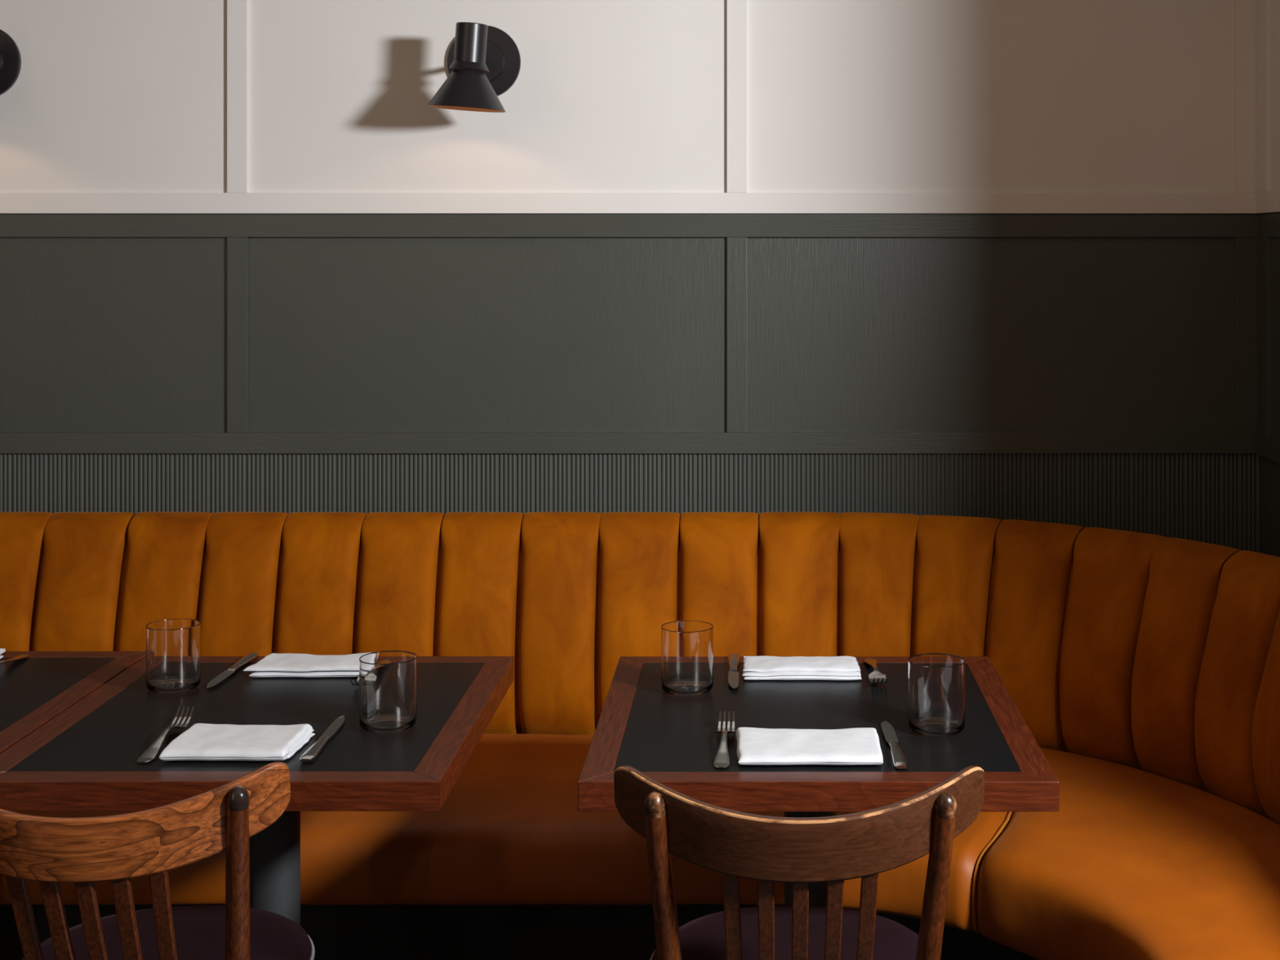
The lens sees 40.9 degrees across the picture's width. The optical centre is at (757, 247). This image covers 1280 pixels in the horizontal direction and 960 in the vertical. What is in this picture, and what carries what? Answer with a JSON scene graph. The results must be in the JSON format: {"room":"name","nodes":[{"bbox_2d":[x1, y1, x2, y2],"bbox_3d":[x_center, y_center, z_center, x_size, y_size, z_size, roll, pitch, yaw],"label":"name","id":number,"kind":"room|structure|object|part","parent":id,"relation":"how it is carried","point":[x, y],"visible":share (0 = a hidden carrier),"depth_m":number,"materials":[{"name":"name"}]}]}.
{"room":"restaurant","nodes":[
{"label":"restaurant","id":0,"kind":"room"},
{"bbox_2d":[0,0,1259,431],"bbox_3d":[-0.620,0.037,4.010,3.960,3.020,0.120,0,0,0],"label":"wall","id":1,"kind":"structure","parent":0,"point":[97,334],"depth_m":3.95,"materials":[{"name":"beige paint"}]},
{"bbox_2d":[0,29,21,95],"bbox_3d":[-1.792,-0.404,3.805,0.177,0.215,0.288,0,0,0],"label":"wall lamp","id":2,"kind":"object","parent":1,"relation":"attached to","point":[10,55],"visible":1,"depth_m":3.94,"materials":[{"name":"black metal"}]},
{"bbox_2d":[226,237,248,432],"bbox_3d":[-1.202,0.203,3.950,0.047,0.451,0.020,0,0,0],"label":"trim","id":3,"kind":"structure","parent":1,"relation":"attached to","point":[237,247],"depth_m":3.94,"materials":[{"name":"grey paint"}]},
{"bbox_2d":[226,0,248,192],"bbox_3d":[-1.202,-0.749,3.950,0.047,1.248,0.021,0,0,0],"label":"trim","id":4,"kind":"structure","parent":1,"relation":"attached to","point":[237,10],"depth_m":3.94,"materials":[{"name":"beige paint"}]},
{"bbox_2d":[426,22,520,112],"bbox_3d":[-0.637,-0.404,3.805,0.177,0.215,0.288,0,0,0],"label":"wall lamp","id":5,"kind":"object","parent":1,"relation":"attached to","point":[484,60],"visible":1,"depth_m":3.72,"materials":[{"name":"black metal"}]},
{"bbox_3d":[-0.637,-0.345,3.746,0.171,0.084,0.171,4,1,0],"label":"lamp shade","id":6,"kind":"part","parent":5,"relation":"part of","materials":[{"name":"black metal"}]},
{"bbox_3d":[-0.633,-0.427,3.943,0.169,0.169,0.014,0,0,0],"label":"wall plate","id":7,"kind":"part","parent":5,"relation":"part of","materials":[{"name":"black metal"}]},
{"bbox_2d":[0,431,1255,453],"bbox_3d":[-0.720,0.452,3.948,3.760,0.048,0.024,0,0,0],"label":"trim","id":8,"kind":"structure","parent":1,"relation":"attached to","point":[11,442],"depth_m":3.94,"materials":[{"name":"grey paint"}]},
{"bbox_2d":[0,215,1257,237],"bbox_3d":[-0.720,-0.048,3.949,3.760,0.051,0.022,0,0,0],"label":"trim","id":9,"kind":"structure","parent":1,"relation":"attached to","point":[11,226],"depth_m":3.94,"materials":[{"name":"grey paint"}]},
{"bbox_2d":[0,453,1259,552],"bbox_3d":[-0.719,0.999,3.947,3.762,1.057,0.004,0,0,0],"label":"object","id":10,"kind":"structure","parent":1,"relation":"attached to","point":[1214,499],"depth_m":3.94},
{"bbox_2d":[0,192,1259,213],"bbox_3d":[-0.720,-0.102,3.950,3.760,0.048,0.021,0,0,0],"label":"trim","id":11,"kind":"structure","parent":1,"relation":"attached to","point":[10,202],"depth_m":3.94,"materials":[{"name":"beige paint"}]},
{"bbox_2d":[726,237,746,432],"bbox_3d":[-0.049,0.203,3.950,0.047,0.451,0.020,0,0,0],"label":"trim","id":12,"kind":"structure","parent":1,"relation":"attached to","point":[736,247],"depth_m":3.94,"materials":[{"name":"grey paint"}]},
{"bbox_2d":[726,0,746,192],"bbox_3d":[-0.049,-0.749,3.950,0.047,1.248,0.021,0,0,0],"label":"trim","id":13,"kind":"structure","parent":1,"relation":"attached to","point":[736,10],"depth_m":3.94,"materials":[{"name":"beige paint"}]},
{"bbox_2d":[1234,0,1256,192],"bbox_3d":[1.130,-0.749,3.950,0.053,1.248,0.021,0,0,0],"label":"trim","id":14,"kind":"structure","parent":1,"relation":"attached to","point":[1245,11],"depth_m":3.94,"materials":[{"name":"beige paint"}]},
{"bbox_2d":[1234,237,1257,432],"bbox_3d":[1.130,0.203,3.950,0.053,0.451,0.020,0,0,0],"label":"trim","id":15,"kind":"structure","parent":1,"relation":"attached to","point":[1246,249],"depth_m":3.94,"materials":[{"name":"grey paint"}]},
{"bbox_2d":[1259,0,1279,557],"bbox_3d":[1.235,0.037,1.725,0.150,3.020,4.650,0,0,0],"label":"wall","id":16,"kind":"structure","parent":0,"point":[1269,470],"depth_m":3.83,"materials":[{"name":"beige paint"}]},
{"bbox_2d":[1256,0,1271,192],"bbox_3d":[1.159,-0.749,3.899,0.021,1.248,0.078,0,0,0],"label":"trim","id":17,"kind":"structure","parent":16,"relation":"attached to","point":[1263,6],"depth_m":3.88,"materials":[{"name":"beige paint"}]},
{"bbox_2d":[1257,236,1271,436],"bbox_3d":[1.161,0.203,3.899,0.018,0.451,0.078,0,0,0],"label":"trim","id":18,"kind":"structure","parent":16,"relation":"attached to","point":[1264,243],"depth_m":3.88,"materials":[{"name":"grey paint"}]},
{"bbox_2d":[1254,432,1279,463],"bbox_3d":[1.158,0.452,3.069,0.024,0.048,1.738,0,0,0],"label":"trim","id":19,"kind":"structure","parent":16,"relation":"attached to","point":[1268,447],"depth_m":3.84,"materials":[{"name":"grey paint"}]},
{"bbox_2d":[1256,190,1279,213],"bbox_3d":[1.159,-0.102,3.069,0.021,0.048,1.738,0,0,0],"label":"trim","id":20,"kind":"structure","parent":16,"relation":"attached to","point":[1268,202],"depth_m":3.85,"materials":[{"name":"beige paint"}]},
{"bbox_2d":[1257,213,1279,237],"bbox_3d":[1.161,-0.048,3.069,0.017,0.051,1.738,0,0,0],"label":"trim","id":21,"kind":"structure","parent":16,"relation":"attached to","point":[1268,225],"depth_m":3.85,"materials":[{"name":"grey paint"}]},
{"bbox_3d":[-0.645,1.552,1.675,3.910,0.050,4.550,0,0,0],"label":"floor","id":22,"kind":"structure","parent":0,"visible":0},
{"bbox_2d":[0,651,146,753],"bbox_3d":[-1.518,1.152,2.903,0.700,0.750,0.760,0,0,0],"label":"dining table","id":23,"kind":"object","parent":22,"relation":"on","point":[35,689],"visible":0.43,"depth_m":3.06,"materials":[{"name":"brown wood"}]},
{"bbox_2d":[0,648,5,658],"bbox_3d":[-1.529,0.765,3.168,0.223,0.022,0.117,0,0,0],"label":"napkin","id":24,"kind":"object","parent":23,"relation":"on","point":[2,651],"visible":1,"depth_m":3.21,"materials":[{"name":"white fabric"}]},
{"bbox_2d":[0,653,29,663],"bbox_3d":[-1.390,0.764,3.130,0.030,0.023,0.230,0,0,-1],"label":"fork","id":25,"kind":"object","parent":23,"relation":"on","point":[24,655],"visible":1,"depth_m":3.21,"materials":[{"name":"silver metal"}]},
{"bbox_3d":[-1.518,0.797,2.903,0.603,0.039,0.663,0,0,0],"label":"inlay panel","id":26,"kind":"part","parent":23,"relation":"part of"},
{"bbox_2d":[0,761,315,959],"bbox_3d":[-0.889,1.109,2.472,0.494,0.841,0.604,0,0,-4],"label":"dining chair","id":27,"kind":"object","parent":22,"relation":"on","point":[83,852],"visible":1,"depth_m":2.23,"materials":[{"name":"brown wood"}]},
{"bbox_3d":[-0.872,0.753,2.232,0.494,0.128,0.123,0,0,-4],"label":"rail","id":28,"kind":"part","parent":27,"relation":"part of","materials":[{"name":"brown wood"}]},
{"bbox_3d":[-0.699,1.127,2.287,0.035,0.806,0.128,0,0,-17],"label":"post","id":29,"kind":"part","parent":27,"relation":"part of","materials":[{"name":"brown wood"}]},
{"bbox_2d":[0,656,514,925],"bbox_3d":[-0.813,1.152,2.863,0.700,0.750,0.760,0,0,0],"label":"dining table","id":30,"kind":"object","parent":22,"relation":"on","point":[84,758],"visible":0.61,"depth_m":2.73,"materials":[{"name":"brown wood"}]},
{"bbox_2d":[137,706,194,763],"bbox_3d":[-0.931,0.764,2.681,0.030,0.023,0.230,0,0,-3],"label":"fork","id":31,"kind":"object","parent":30,"relation":"on","point":[149,754],"visible":1,"depth_m":2.66,"materials":[{"name":"silver metal"}]},
{"bbox_3d":[-0.929,0.768,2.646,0.030,0.017,0.160,0,0,-3],"label":"handle","id":32,"kind":"part","parent":31,"relation":"part of","materials":[{"name":"silver metal"}]},
{"bbox_2d":[146,618,200,693],"bbox_3d":[-1.030,0.720,3.007,0.091,0.113,0.091,0,0,0],"label":"drinking glass","id":33,"kind":"object","parent":30,"relation":"on","point":[173,646],"visible":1,"depth_m":2.97,"materials":[{"name":"clear glass"}]},
{"bbox_2d":[206,652,258,688],"bbox_3d":[-0.962,0.772,3.117,0.022,0.010,0.246,0,0,3],"label":"knife","id":34,"kind":"object","parent":30,"relation":"on","point":[249,657],"visible":1,"depth_m":3.12,"materials":[{"name":"silver metal"}]},
{"bbox_3d":[-0.964,0.772,3.057,0.019,0.002,0.126,0,0,3],"label":"blade","id":35,"kind":"part","parent":34,"relation":"part of","materials":[{"name":"silver metal"}]},
{"bbox_3d":[-0.959,0.772,3.179,0.022,0.010,0.122,0,0,3],"label":"handle","id":36,"kind":"part","parent":34,"relation":"part of","materials":[{"name":"silver metal"}]},
{"bbox_2d":[159,723,315,760],"bbox_3d":[-0.802,0.765,2.639,0.197,0.024,0.158,0,0,0],"label":"napkin","id":37,"kind":"object","parent":30,"relation":"on","point":[202,741],"visible":1,"depth_m":2.61,"materials":[{"name":"white fabric"}]},
{"bbox_3d":[-0.813,0.797,2.863,0.603,0.039,0.663,0,0,0],"label":"inlay panel","id":38,"kind":"part","parent":30,"relation":"part of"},
{"bbox_3d":[-0.813,0.799,2.863,0.700,0.044,0.760,0,0,0],"label":"table frame","id":39,"kind":"part","parent":30,"relation":"part of","materials":[{"name":"brown wood"}]},
{"bbox_2d":[243,652,371,677],"bbox_3d":[-0.816,0.765,3.129,0.223,0.024,0.114,0,0,0],"label":"napkin","id":40,"kind":"object","parent":30,"relation":"on","point":[273,664],"visible":0.77,"depth_m":3.08,"materials":[{"name":"white fabric"}]},
{"bbox_2d":[299,715,344,762],"bbox_3d":[-0.681,0.772,2.691,0.022,0.010,0.246,0,0,0],"label":"knife","id":41,"kind":"object","parent":30,"relation":"on","point":[313,751],"visible":1,"depth_m":2.65,"materials":[{"name":"silver metal"}]},
{"bbox_3d":[-0.681,0.772,2.629,0.022,0.010,0.122,0,0,0],"label":"handle","id":42,"kind":"part","parent":41,"relation":"part of","materials":[{"name":"silver metal"}]},
{"bbox_3d":[-0.682,0.772,2.751,0.019,0.002,0.126,0,0,0],"label":"blade","id":43,"kind":"part","parent":41,"relation":"part of","materials":[{"name":"silver metal"}]},
{"bbox_2d":[350,676,359,685],"bbox_3d":[-0.697,0.764,3.085,0.030,0.023,0.230,0,0,0],"label":"fork","id":44,"kind":"object","parent":30,"relation":"on","point":[357,682],"visible":0.09,"depth_m":2.98,"materials":[{"name":"silver metal"}]},
{"bbox_2d":[359,650,417,733],"bbox_3d":[-0.599,0.720,2.764,0.091,0.113,0.091,0,0,-36],"label":"drinking glass","id":45,"kind":"object","parent":30,"relation":"on","point":[388,679],"visible":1,"depth_m":2.73,"materials":[{"name":"clear glass"}]},
{"bbox_2d":[0,511,1279,959],"bbox_3d":[-0.264,1.064,2.840,4.567,0.926,2.589,0,0,40],"label":"banquette","id":46,"kind":"object","parent":22,"relation":"on","point":[1144,668],"visible":0.74,"depth_m":3.54,"materials":[{"name":"orange tan-orange leather"}]},
{"bbox_2d":[0,733,771,904],"bbox_3d":[-1.238,1.132,3.431,2.706,0.155,0.637,0,0,0],"label":"seat cushion","id":47,"kind":"object","parent":46,"relation":"on","point":[511,829],"depth_m":3.12,"materials":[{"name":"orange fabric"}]},
{"bbox_2d":[769,811,1008,930],"bbox_3d":[0.277,1.131,3.372,0.445,0.155,0.716,0,0,9],"label":"seat cushion","id":48,"kind":"object","parent":46,"relation":"on","point":[900,890],"depth_m":3.05,"materials":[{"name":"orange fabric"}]},
{"bbox_2d":[976,747,1279,959],"bbox_3d":[0.684,1.125,3.109,0.602,0.168,1.155,0,0,0],"label":"seat cushion","id":49,"kind":"object","parent":46,"relation":"on","point":[1140,857],"depth_m":2.92,"materials":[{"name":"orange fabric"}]},
{"bbox_2d":[1158,893,1279,959],"bbox_3d":[0.781,1.125,1.655,0.407,0.168,2.450,0,0,0],"label":"seat cushion","id":50,"kind":"object","parent":46,"relation":"on","point":[1192,926],"depth_m":2.62,"materials":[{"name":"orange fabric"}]},
{"bbox_2d":[613,765,984,959],"bbox_3d":[0.055,1.109,2.473,0.494,0.841,0.604,0,0,0],"label":"dining chair","id":51,"kind":"object","parent":22,"relation":"on","point":[800,851],"visible":1,"depth_m":2.23,"materials":[{"name":"brown wood"}]},
{"bbox_3d":[-0.122,1.127,2.275,0.035,0.806,0.128,0,0,13],"label":"post","id":52,"kind":"part","parent":51,"relation":"part of","materials":[{"name":"brown wood"}]},
{"bbox_3d":[0.055,0.753,2.232,0.494,0.128,0.123,0,0,0],"label":"rail","id":53,"kind":"part","parent":51,"relation":"part of","materials":[{"name":"brown wood"}]},
{"bbox_3d":[0.232,1.127,2.275,0.035,0.806,0.128,0,0,-13],"label":"post","id":54,"kind":"part","parent":51,"relation":"part of","materials":[{"name":"brown wood"}]},
{"bbox_2d":[577,656,1059,906],"bbox_3d":[0.088,1.152,2.861,0.700,0.750,0.760,0,0,0],"label":"dining table","id":55,"kind":"object","parent":22,"relation":"on","point":[673,740],"visible":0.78,"depth_m":2.70,"materials":[{"name":"brown wood"}]},
{"bbox_2d":[661,620,713,696],"bbox_3d":[-0.124,0.720,2.990,0.091,0.113,0.091,0,0,27],"label":"drinking glass","id":56,"kind":"object","parent":55,"relation":"on","point":[686,646],"visible":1,"depth_m":2.95,"materials":[{"name":"clear glass"}]},
{"bbox_2d":[713,711,735,768],"bbox_3d":[-0.052,0.764,2.655,0.030,0.023,0.230,0,0,1],"label":"fork","id":57,"kind":"object","parent":55,"relation":"on","point":[722,760],"visible":1,"depth_m":2.62,"materials":[{"name":"silver metal"}]},
{"bbox_3d":[-0.053,0.768,2.620,0.030,0.017,0.160,0,0,1],"label":"handle","id":58,"kind":"part","parent":57,"relation":"part of","materials":[{"name":"silver metal"}]},
{"bbox_2d":[728,653,740,688],"bbox_3d":[-0.045,0.772,3.111,0.022,0.010,0.246,0,0,0],"label":"knife","id":59,"kind":"object","parent":55,"relation":"on","point":[733,658],"visible":1,"depth_m":3.11,"materials":[{"name":"silver metal"}]},
{"bbox_3d":[-0.044,0.772,3.051,0.019,0.002,0.126,0,0,0],"label":"blade","id":60,"kind":"part","parent":59,"relation":"part of","materials":[{"name":"silver metal"}]},
{"bbox_3d":[-0.045,0.772,3.173,0.022,0.010,0.122,0,0,0],"label":"handle","id":61,"kind":"part","parent":59,"relation":"part of","materials":[{"name":"silver metal"}]},
{"bbox_2d":[742,655,862,680],"bbox_3d":[0.080,0.765,3.113,0.216,0.023,0.119,0,0,0],"label":"napkin","id":62,"kind":"object","parent":55,"relation":"on","point":[762,667],"visible":1,"depth_m":3.07,"materials":[{"name":"white fabric"}]},
{"bbox_2d":[736,727,883,765],"bbox_3d":[0.077,0.767,2.626,0.224,0.020,0.161,0,0,0],"label":"napkin","id":63,"kind":"object","parent":55,"relation":"on","point":[755,746],"visible":1,"depth_m":2.59,"materials":[{"name":"white fabric"}]},
{"bbox_3d":[0.088,0.797,2.861,0.603,0.039,0.663,0,0,0],"label":"inlay panel","id":64,"kind":"part","parent":55,"relation":"part of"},
{"bbox_3d":[0.088,0.799,2.861,0.700,0.044,0.760,0,0,0],"label":"table frame","id":65,"kind":"part","parent":55,"relation":"part of","materials":[{"name":"brown wood"}]},
{"bbox_2d":[863,657,887,683],"bbox_3d":[0.212,0.764,3.100,0.030,0.023,0.230,0,0,-1],"label":"fork","id":66,"kind":"object","parent":55,"relation":"on","point":[876,676],"visible":1,"depth_m":3.06,"materials":[{"name":"silver metal"}]},
{"bbox_3d":[0.211,0.768,3.135,0.030,0.017,0.160,0,0,-1],"label":"handle","id":67,"kind":"part","parent":66,"relation":"part of","materials":[{"name":"silver metal"}]},
{"bbox_2d":[880,720,908,768],"bbox_3d":[0.211,0.772,2.659,0.022,0.010,0.246,0,0,-1],"label":"knife","id":68,"kind":"object","parent":55,"relation":"on","point":[900,762],"visible":1,"depth_m":2.63,"materials":[{"name":"silver metal"}]},
{"bbox_3d":[0.209,0.772,2.719,0.019,0.002,0.126,0,0,-1],"label":"blade","id":69,"kind":"part","parent":68,"relation":"part of","materials":[{"name":"silver metal"}]},
{"bbox_3d":[0.212,0.772,2.597,0.022,0.010,0.122,0,0,-1],"label":"handle","id":70,"kind":"part","parent":68,"relation":"part of","materials":[{"name":"silver metal"}]},
{"bbox_2d":[907,653,964,736],"bbox_3d":[0.287,0.720,2.745,0.091,0.113,0.091,0,0,-9],"label":"drinking glass","id":71,"kind":"object","parent":55,"relation":"on","point":[935,681],"visible":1,"depth_m":2.71,"materials":[{"name":"clear glass"}]}
]}

